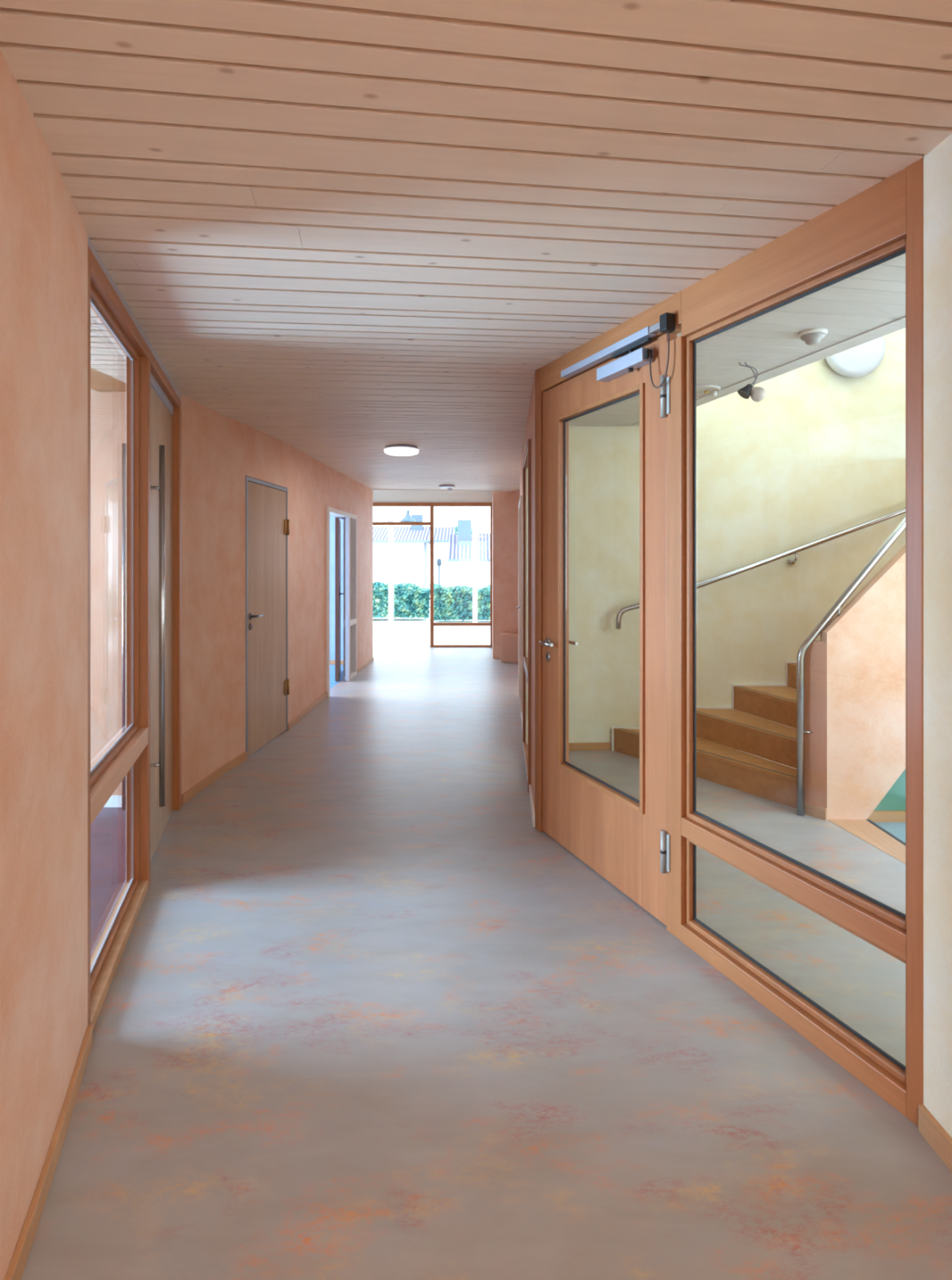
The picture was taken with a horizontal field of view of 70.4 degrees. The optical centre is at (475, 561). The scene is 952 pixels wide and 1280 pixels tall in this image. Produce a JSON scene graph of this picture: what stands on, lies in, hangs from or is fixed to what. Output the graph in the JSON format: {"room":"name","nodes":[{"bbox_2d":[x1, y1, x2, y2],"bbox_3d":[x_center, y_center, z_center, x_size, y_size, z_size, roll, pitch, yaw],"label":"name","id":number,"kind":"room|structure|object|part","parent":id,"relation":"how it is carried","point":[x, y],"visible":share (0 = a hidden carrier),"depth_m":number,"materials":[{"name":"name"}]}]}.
{"room":"school corridor","nodes":[
{"label":"school corridor","id":0,"kind":"room"},
{"bbox_2d":[0,50,87,1279],"bbox_3d":[-0.914,0.199,-0.446,0.491,2.602,5.105,0,0,-4],"label":"wall","id":1,"kind":"structure","parent":0,"point":[43,235],"depth_m":1.58,"materials":[{"name":"pink paint"}]},
{"bbox_2d":[4,1024,93,1279],"bbox_3d":[-0.844,1.470,-0.440,0.378,0.060,5.110,0,0,-4],"label":"baseboard","id":2,"kind":"structure","parent":1,"relation":"attached to","point":[18,1263],"depth_m":1.61,"materials":[{"name":"brown wood"}]},
{"bbox_2d":[87,236,181,1028],"bbox_3d":[-1.552,0.209,3.106,0.090,2.582,2.140,0,0,-17],"label":"window","id":3,"kind":"structure","parent":1,"relation":"in","point":[129,755],"depth_m":3.04,"materials":[{"name":"brown wood"}]},
{"bbox_3d":[-1.399,0.796,2.589,0.090,0.077,0.992,0,0,-17],"label":"rail","id":4,"kind":"part","parent":3,"relation":"part of","materials":[{"name":"brown wood"}]},
{"bbox_3d":[-1.399,1.478,2.589,0.090,0.045,0.992,0,0,-17],"label":"rail","id":5,"kind":"part","parent":3,"relation":"part of","materials":[{"name":"brown wood"}]},
{"bbox_3d":[-1.557,-0.958,3.123,0.090,0.055,2.105,0,0,-17],"label":"head rail","id":6,"kind":"part","parent":3,"relation":"part of","materials":[{"name":"brown wood"}]},
{"bbox_2d":[121,372,182,862],"bbox_3d":[-1.723,0.285,3.629,0.191,2.430,1.040,0,0,-17],"label":"door","id":7,"kind":"structure","parent":3,"relation":"attached to","point":[166,420],"depth_m":3.57,"materials":[{"name":"brown wood"}]},
{"bbox_2d":[90,388,126,795],"bbox_3d":[-3.500,0.175,4.185,3.200,2.650,0.130,0,0,0],"label":"wall","id":8,"kind":"structure","parent":0,"point":[108,409],"depth_m":4.12,"materials":[{"name":"pink paint"}]},
{"bbox_2d":[103,795,121,807],"bbox_3d":[-3.465,1.465,4.112,3.070,0.070,0.015,0,0,0],"label":"baseboard","id":9,"kind":"structure","parent":8,"relation":"attached to","point":[115,801],"depth_m":4.11,"materials":[{"name":"white paint"}]},
{"bbox_2d":[180,394,287,794],"bbox_3d":[-1.817,0.199,5.063,0.153,2.602,1.841,0,0,4],"label":"wall","id":10,"kind":"structure","parent":0,"point":[214,443],"depth_m":4.64,"materials":[{"name":"pink paint"}]},
{"bbox_2d":[182,751,247,804],"bbox_3d":[-1.780,1.470,4.623,0.032,0.060,0.958,0,0,4],"label":"baseboard","id":11,"kind":"structure","parent":10,"relation":"attached to","point":[193,791],"depth_m":4.57,"materials":[{"name":"brown wood"}]},
{"bbox_2d":[245,475,288,758],"bbox_3d":[-1.726,0.427,5.539,0.162,2.145,0.878,0,0,5],"label":"door","id":12,"kind":"structure","parent":10,"relation":"in","point":[267,521],"depth_m":5.49,"materials":[{"name":"brown wood"}]},
{"bbox_3d":[-1.701,0.425,5.229,0.062,0.052,0.146,0,0,5],"label":"lever handle","id":13,"kind":"part","parent":12,"relation":"part of","materials":[{"name":"silver metal"}]},
{"bbox_2d":[287,443,326,722],"bbox_3d":[-1.728,0.199,6.703,0.134,2.602,1.457,0,0,1],"label":"wall","id":14,"kind":"structure","parent":0,"point":[306,475],"depth_m":6.60,"materials":[{"name":"pink paint"}]},
{"bbox_2d":[288,692,327,730],"bbox_3d":[-1.656,1.470,6.702,0.018,0.060,1.455,0,0,1],"label":"baseboard","id":15,"kind":"structure","parent":14,"relation":"attached to","point":[321,699],"depth_m":6.58,"materials":[{"name":"brown wood"}]},
{"bbox_2d":[329,515,343,660],"bbox_3d":[-3.420,0.175,8.265,3.460,2.650,3.330,0,0,0],"label":"wall","id":16,"kind":"structure","parent":0,"point":[331,518],"depth_m":9.80,"materials":[{"name":"blue paint"}]},
{"bbox_2d":[329,660,343,664],"bbox_3d":[-3.350,1.470,9.793,3.300,0.060,0.015,0,0,0],"label":"baseboard","id":17,"kind":"structure","parent":16,"relation":"attached to","point":[331,662],"depth_m":9.79,"materials":[{"name":"brown wood"}]},
{"bbox_2d":[326,465,355,514],"bbox_3d":[-1.690,-0.854,8.167,0.130,0.497,1.471,0,0,2],"label":"wall","id":18,"kind":"structure","parent":0,"point":[340,488],"depth_m":8.07,"materials":[{"name":"pink paint"}]},
{"bbox_2d":[326,506,356,697],"bbox_3d":[-1.755,0.448,8.328,0.332,2.105,1.788,0,0,2],"label":"door","id":19,"kind":"structure","parent":18,"relation":"in","point":[349,623],"depth_m":8.43,"materials":[{"name":"white paint"}]},
{"bbox_2d":[355,480,373,668],"bbox_3d":[-1.639,0.199,9.513,0.130,2.602,1.221,0,0,2],"label":"wall","id":20,"kind":"structure","parent":0,"point":[363,494],"depth_m":9.47,"materials":[{"name":"pink paint"}]},
{"bbox_2d":[356,657,373,673],"bbox_3d":[-1.567,1.470,9.510,0.014,0.060,1.221,0,0,2],"label":"baseboard","id":21,"kind":"structure","parent":20,"relation":"attached to","point":[371,660],"depth_m":9.51,"materials":[{"name":"brown wood"}]},
{"bbox_2d":[373,489,492,502],"bbox_3d":[-1.250,0.000,11.865,4.500,3.000,0.170,0,0,0],"label":"wall","id":22,"kind":"structure","parent":0,"point":[379,495],"depth_m":11.78,"materials":[{"name":"white paint"}]},
{"bbox_2d":[373,502,492,647],"bbox_3d":[-1.157,0.237,11.790,2.885,2.525,0.080,0,0,0],"label":"window","id":23,"kind":"structure","parent":22,"relation":"in","point":[431,504],"depth_m":11.75,"materials":[{"name":"brown wood"}]},
{"bbox_3d":[-1.157,-0.993,11.790,2.885,0.065,0.080,0,0,0],"label":"head rail","id":24,"kind":"part","parent":23,"relation":"part of","materials":[{"name":"brown wood"}]},
{"bbox_3d":[-0.245,1.101,11.790,0.990,0.052,0.080,0,0,0],"label":"rail","id":25,"kind":"part","parent":23,"relation":"part of","materials":[{"name":"brown wood"}]},
{"bbox_3d":[-0.245,1.482,11.790,0.990,0.035,0.080,0,0,0],"label":"rail","id":26,"kind":"part","parent":23,"relation":"part of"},
{"bbox_2d":[0,0,951,490],"bbox_3d":[-0.475,-1.030,3.550,3.650,0.228,13.500,0,0,0],"label":"ceiling","id":27,"kind":"structure","parent":0,"point":[342,232],"depth_m":1.78,"materials":[{"name":"brown wood"}]},
{"bbox_2d":[383,444,418,456],"bbox_3d":[-0.690,-1.024,6.240,0.324,0.071,0.324,0,0,0],"label":"ceiling lamp","id":28,"kind":"object","parent":27,"relation":"attached to","point":[397,450],"visible":1,"depth_m":6.13,"materials":[{"name":"white plastic"}]},
{"bbox_2d":[439,484,454,488],"bbox_3d":[-0.410,-1.057,9.550,0.230,0.029,0.230,0,0,0],"label":"recessed light","id":29,"kind":"object","parent":27,"relation":"in","point":[440,486],"visible":1,"depth_m":9.48,"materials":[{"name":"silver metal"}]},
{"bbox_2d":[21,645,951,1279],"bbox_3d":[-1.902,1.540,4.243,8.224,0.080,15.800,0,0,-10],"label":"floor","id":30,"kind":"structure","parent":0,"point":[361,1017],"depth_m":2.08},
{"bbox_2d":[611,661,796,808],"bbox_3d":[2.787,0.599,4.676,3.426,1.802,1.361,0,0,0],"label":"staircase","id":31,"kind":"structure","parent":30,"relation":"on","point":[766,774],"depth_m":4.66,"materials":[{"name":"brown wood"}]},
{"bbox_2d":[492,491,493,654],"bbox_3d":[0.334,0.020,11.139,0.120,2.960,1.280,0,0,1],"label":"wall","id":32,"kind":"structure","parent":0,"point":[492,491],"depth_m":10.81,"materials":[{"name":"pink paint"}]},
{"bbox_2d":[493,490,519,658],"bbox_3d":[0.488,0.199,10.356,0.441,2.602,0.110,0,0,23],"label":"wall","id":33,"kind":"structure","parent":0,"point":[505,504],"depth_m":10.31,"materials":[{"name":"pink paint"}]},
{"bbox_2d":[370,488,511,491],"bbox_3d":[-0.475,-1.256,10.140,2.479,0.388,0.030,0,0,-8],"label":"trim","id":34,"kind":"structure","parent":33,"relation":"attached to","point":[371,489],"depth_m":10.11,"materials":[{"name":"white paint"}]},
{"bbox_2d":[500,632,518,662],"bbox_3d":[0.507,1.295,10.125,0.275,0.410,0.387,0,0,0],"label":"cabinet","id":35,"kind":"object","parent":33,"relation":"attached to","point":[508,641],"depth_m":9.98,"materials":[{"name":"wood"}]},
{"bbox_2d":[520,376,534,809],"bbox_3d":[0.468,0.199,5.648,0.124,2.602,3.703,0,0,2],"label":"wall","id":36,"kind":"structure","parent":0,"point":[533,386],"depth_m":4.12,"materials":[{"name":"pink paint"}]},
{"bbox_2d":[516,495,522,717],"bbox_3d":[0.496,0.435,6.974,0.162,2.130,1.051,0,0,3],"label":"door","id":37,"kind":"structure","parent":36,"relation":"in","point":[519,606],"depth_m":6.45,"materials":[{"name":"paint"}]},
{"bbox_2d":[520,711,522,731],"bbox_3d":[0.414,1.470,5.950,0.014,0.060,1.001,0,0,3],"label":"baseboard","id":38,"kind":"structure","parent":36,"relation":"attached to","point":[521,712],"depth_m":6.26,"materials":[{"name":"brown wood"}]},
{"bbox_2d":[522,439,531,793],"bbox_3d":[0.422,0.355,4.898,0.130,2.290,1.101,0,0,2],"label":"window","id":39,"kind":"structure","parent":36,"relation":"in","point":[526,661],"depth_m":4.38,"materials":[{"name":"brown wood"}]},
{"bbox_2d":[528,784,534,826],"bbox_3d":[0.338,1.470,4.075,0.014,0.060,0.550,0,0,2],"label":"baseboard","id":40,"kind":"structure","parent":36,"relation":"attached to","point":[532,811],"depth_m":4.02,"materials":[{"name":"wood"}]},
{"bbox_2d":[524,327,905,768],"bbox_3d":[2.546,-1.100,5.276,4.323,5.800,0.199,0,0,4],"label":"wall","id":41,"kind":"structure","parent":0,"point":[822,454],"depth_m":5.21,"materials":[{"name":"yellow paint"}]},
{"bbox_2d":[568,742,610,751],"bbox_3d":[0.760,1.470,5.337,0.621,0.060,0.015,0,0,-3],"label":"baseboard","id":42,"kind":"structure","parent":41,"relation":"attached to","point":[572,746],"depth_m":5.33,"materials":[{"name":"brown wood"}]},
{"bbox_2d":[615,506,905,629],"bbox_3d":[2.745,-0.162,5.115,3.331,1.374,0.114,0,0,3],"label":"wall handrail","id":43,"kind":"object","parent":41,"relation":"attached to","point":[791,561],"visible":0.66,"depth_m":5.09,"materials":[{"name":"silver metal"}]},
{"bbox_2d":[631,315,905,425],"bbox_3d":[1.792,-1.069,3.460,0.116,0.006,3.853,0,0,-16],"label":"trim","id":44,"kind":"structure","parent":41,"relation":"attached to","point":[895,325],"depth_m":3.52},
{"bbox_2d":[824,336,885,377],"bbox_3d":[2.860,-1.615,5.098,0.450,0.450,0.104,0,0,0],"label":"wall lamp","id":45,"kind":"object","parent":41,"relation":"attached to","point":[859,361],"visible":0.51,"depth_m":5.05,"materials":[{"name":"white glass"}]},
{"bbox_2d":[568,253,905,426],"bbox_3d":[1.157,-1.079,3.466,1.336,0.014,4.207,0,0,-16],"label":"ceiling","id":46,"kind":"structure","parent":0,"point":[873,297],"depth_m":3.12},
{"bbox_2d":[696,383,719,396],"bbox_3d":[1.390,-1.049,4.200,0.250,0.046,0.250,0,0,0],"label":"lamp base","id":47,"kind":"object","parent":46,"relation":"attached to","point":[702,389],"visible":0.72,"depth_m":4.17,"materials":[{"name":"beige plastic"}]},
{"bbox_2d":[737,361,765,401],"bbox_3d":[1.484,-0.965,3.625,0.145,0.216,0.081,0,0,0],"label":"spotlight","id":48,"kind":"object","parent":46,"relation":"hanging from","point":[756,393],"visible":1,"depth_m":3.61,"materials":[{"name":"grey metal"}]},
{"bbox_2d":[737,383,752,399],"bbox_3d":[1.450,-0.915,3.630,0.079,0.080,0.072,0,0,0],"label":"socket","id":49,"kind":"object","parent":48,"relation":"attached to","point":[746,391],"depth_m":3.61,"materials":[{"name":"black plastic"}]},
{"bbox_3d":[1.510,-0.899,3.624,0.092,0.084,0.079,0,0,0],"label":"bulb","id":50,"kind":"part","parent":48,"relation":"part of","materials":[{"name":"beige glass"}]},
{"bbox_2d":[797,328,827,345],"bbox_3d":[1.578,-1.044,3.160,0.124,0.057,0.124,0,0,0],"label":"smoke detector","id":51,"kind":"object","parent":46,"relation":"attached to","point":[812,336],"visible":1,"depth_m":3.13,"materials":[{"name":"white paint"}]},
{"bbox_2d":[820,545,905,819],"bbox_3d":[3.292,-0.325,3.947,2.515,3.650,0.075,0,0,0],"label":"wall","id":52,"kind":"structure","parent":0,"point":[866,642],"depth_m":3.91,"materials":[{"name":"pink paint"}]},
{"bbox_2d":[803,640,826,808],"bbox_3d":[2.010,0.985,3.976,0.049,1.030,0.132,0,0,-41],"label":"wall","id":53,"kind":"structure","parent":52,"relation":"attached to","point":[815,656],"depth_m":3.95,"materials":[{"name":"pink paint"}]},
{"bbox_2d":[804,802,826,820],"bbox_3d":[1.985,1.468,3.957,0.014,0.065,0.136,0,0,-41],"label":"baseboard","id":54,"kind":"structure","parent":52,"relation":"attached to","point":[819,812],"depth_m":3.95,"materials":[{"name":"brown wood"}]},
{"bbox_2d":[796,515,905,816],"bbox_3d":[3.157,-0.587,3.965,2.520,4.173,0.083,0,0,0],"label":"handrail","id":55,"kind":"object","parent":52,"relation":"attached to","point":[836,607],"visible":0.94,"depth_m":3.96,"materials":[{"name":"silver metal"}]},
{"bbox_2d":[873,768,905,810],"bbox_3d":[3.450,0.850,4.375,2.300,1.700,0.050,0,0,0],"label":"wall","id":56,"kind":"structure","parent":0,"point":[894,799],"depth_m":4.35,"materials":[{"name":"green paint"}]},
{"bbox_2d":[866,810,905,822],"bbox_3d":[3.450,1.645,4.343,2.300,0.070,0.015,0,0,0],"label":"baseboard","id":57,"kind":"structure","parent":56,"relation":"attached to","point":[876,816],"depth_m":4.33,"materials":[{"name":"brown wood"}]},
{"bbox_2d":[875,822,905,842],"bbox_3d":[3.485,1.720,3.050,2.430,0.080,2.900,0,0,0],"label":"floor","id":58,"kind":"structure","parent":0,"point":[897,829],"depth_m":4.23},
{"bbox_2d":[826,819,905,863],"bbox_3d":[2.302,1.587,2.765,0.239,0.185,2.342,0,0,-7],"label":"threshold","id":59,"kind":"object","parent":58,"relation":"on","point":[866,830],"visible":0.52,"depth_m":3.68,"materials":[{"name":"brown wood"}]},
{"bbox_2d":[923,133,951,1137],"bbox_3d":[1.246,0.199,-0.611,0.114,2.602,4.777,0,0,0],"label":"wall","id":60,"kind":"structure","parent":0,"point":[937,164],"depth_m":1.72,"materials":[{"name":"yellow paint"}]},
{"bbox_2d":[540,155,923,1127],"bbox_3d":[0.790,0.214,2.796,0.079,2.572,2.182,0,0,-23],"label":"window","id":61,"kind":"structure","parent":60,"relation":"in","point":[883,222],"depth_m":2.14,"materials":[{"name":"brown wood"}]},
{"bbox_2d":[534,333,676,925],"bbox_3d":[0.584,0.214,3.264,0.177,2.572,1.161,0,0,-22],"label":"door","id":62,"kind":"structure","parent":61,"relation":"attached to","point":[621,837],"depth_m":3.17,"materials":[{"name":"brown wood"}]},
{"bbox_3d":[0.386,0.214,3.776,0.094,2.572,0.062,0,0,-23],"label":"frame post","id":63,"kind":"part","parent":62,"relation":"part of","materials":[{"name":"brown wood"}]},
{"bbox_3d":[0.385,0.440,3.609,0.062,0.052,0.151,0,0,-23],"label":"lever handle","id":64,"kind":"part","parent":62,"relation":"part of","materials":[{"name":"silver metal"}]},
{"bbox_3d":[0.491,0.440,3.654,0.062,0.052,0.151,0,0,-23],"label":"lever handle","id":65,"kind":"part","parent":62,"relation":"part of","materials":[{"name":"silver metal"}]},
{"bbox_2d":[560,311,675,388],"bbox_3d":[0.614,-0.846,3.065,0.060,0.284,0.840,0,0,-23],"label":"door closer","id":66,"kind":"object","parent":62,"relation":"attached to","point":[633,360],"depth_m":2.91,"materials":[{"name":"silver metal"}]},
{"bbox_3d":[0.591,-0.955,3.123,0.042,0.034,0.715,0,0,-23],"label":"slide rail","id":67,"kind":"part","parent":66,"relation":"part of","materials":[{"name":"silver metal"}]},
{"bbox_3d":[0.670,-0.828,2.921,0.022,0.012,0.022,0,0,-23],"label":"adjusting knob","id":68,"kind":"part","parent":66,"relation":"part of","materials":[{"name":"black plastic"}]},
{"bbox_3d":[0.673,-0.910,2.922,0.022,0.040,0.260,0,0,-23],"label":"arm","id":69,"kind":"part","parent":66,"relation":"part of","materials":[{"name":"black"}]},
{"bbox_3d":[0.606,-1.006,3.238,0.075,0.132,1.225,0,0,-23],"label":"head rail","id":70,"kind":"part","parent":61,"relation":"part of","materials":[{"name":"brown wood"}]},
{"bbox_3d":[1.019,1.466,2.252,0.077,0.068,0.912,0,0,-23],"label":"rail","id":71,"kind":"part","parent":61,"relation":"part of","materials":[{"name":"brown wood"}]},
{"bbox_3d":[1.020,1.046,2.252,0.075,0.072,0.912,0,0,-23],"label":"rail","id":72,"kind":"part","parent":61,"relation":"part of","materials":[{"name":"brown wood"}]},
{"bbox_3d":[1.020,-0.979,2.252,0.075,0.187,0.912,0,0,-23],"label":"head rail","id":73,"kind":"part","parent":61,"relation":"part of","materials":[{"name":"brown wood"}]},
{"bbox_2d":[918,1104,951,1172],"bbox_3d":[1.184,1.465,-0.612,0.018,0.070,4.776,0,0,0],"label":"baseboard","id":74,"kind":"structure","parent":60,"relation":"attached to","point":[935,1135],"depth_m":1.71,"materials":[{"name":"brown wood"}]},
{"label":"outside","id":75,"kind":"structure","parent":0,"visible":0},
{"bbox_2d":[373,578,489,645],"bbox_3d":[0.000,1.640,36.000,60.000,0.220,48.000,0,0,0],"label":"terrace","id":76,"kind":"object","parent":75,"point":[380,637],"depth_m":13.58,"materials":[{"name":"white"}]},
{"bbox_2d":[388,506,393,633],"bbox_3d":[-1.810,0.015,14.350,0.100,3.030,0.100,0,0,0],"label":"porch post","id":77,"kind":"object","parent":76,"relation":"on","point":[390,508],"visible":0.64,"depth_m":14.30,"materials":[{"name":"white"}]},
{"bbox_2d":[373,514,434,586],"bbox_3d":[-4.700,-0.695,42.940,3.800,4.450,7.120,0,0,0],"label":"building","id":78,"kind":"structure","parent":76,"relation":"on","point":[411,545],"depth_m":40.00,"materials":[{"name":"white"}]},
{"bbox_2d":[373,617,489,630],"bbox_3d":[-1.300,1.455,15.800,6.200,0.150,1.600,0,0,0],"label":"kerb","id":79,"kind":"object","parent":76,"relation":"on","point":[382,624],"visible":0.29,"depth_m":15.00,"materials":[{"name":"white concrete"}]},
{"bbox_2d":[373,581,430,618],"bbox_3d":[-2.654,0.912,16.134,3.174,0.902,0.817,0,0,0],"label":"hedge","id":80,"kind":"object","parent":79,"relation":"on","point":[410,601],"visible":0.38,"depth_m":15.80,"materials":[{"name":"green plant"}]},
{"bbox_2d":[433,582,489,621],"bbox_3d":[0.300,0.921,15.531,2.677,0.892,0.807,0,0,0],"label":"hedge","id":81,"kind":"object","parent":79,"relation":"on","point":[455,602],"visible":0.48,"depth_m":15.19,"materials":[{"name":"green plant"}]},
{"bbox_2d":[436,558,441,585],"bbox_3d":[-0.950,0.730,17.400,0.120,1.600,0.120,0,0,0],"label":"garden lamp","id":82,"kind":"object","parent":76,"relation":"on","point":[438,561],"visible":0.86,"depth_m":17.38,"materials":[{"name":"blue"}]},
{"bbox_2d":[428,527,454,587],"bbox_3d":[-2.000,-0.270,40.940,1.400,3.600,5.120,0,0,0],"label":"house","id":83,"kind":"structure","parent":76,"relation":"on","point":[441,535],"depth_m":39.00,"materials":[{"name":"white"}]},
{"bbox_2d":[447,520,472,586],"bbox_3d":[-0.700,-0.295,35.440,1.400,3.650,4.120,0,0,0],"label":"house","id":84,"kind":"structure","parent":76,"relation":"on","point":[460,544],"depth_m":34.06,"materials":[{"name":"white"}]},
{"bbox_2d":[451,524,472,533],"bbox_3d":[-0.950,-0.599,44.994,1.831,4.285,1.865,0,0,0],"label":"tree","id":85,"kind":"object","parent":76,"relation":"on","point":[455,526],"visible":0.08,"depth_m":44.70,"materials":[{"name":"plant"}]},
{"bbox_2d":[472,506,477,633],"bbox_3d":[-0.020,0.015,14.350,0.100,3.030,0.100,0,0,0],"label":"porch post","id":86,"kind":"object","parent":76,"relation":"on","point":[474,508],"visible":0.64,"depth_m":14.30,"materials":[{"name":"white"}]},
{"bbox_3d":[-1.000,-1.575,13.300,4.400,0.150,2.200,0,0,0],"label":"beam","id":87,"kind":"structure","parent":86,"relation":"on","visible":0},
{"bbox_2d":[400,506,415,525],"bbox_3d":[-1.310,-1.100,13.000,0.330,0.800,0.330,0,0,0],"label":"pendant lamp","id":88,"kind":"object","parent":87,"relation":"hanging from","point":[407,517],"visible":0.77,"depth_m":12.93,"materials":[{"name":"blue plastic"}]},
{"bbox_2d":[477,533,489,587],"bbox_3d":[1.450,-0.070,40.190,2.900,3.200,4.620,0,0,0],"label":"house","id":89,"kind":"structure","parent":76,"relation":"on","point":[483,539],"depth_m":38.50,"materials":[{"name":"white"}]}
]}

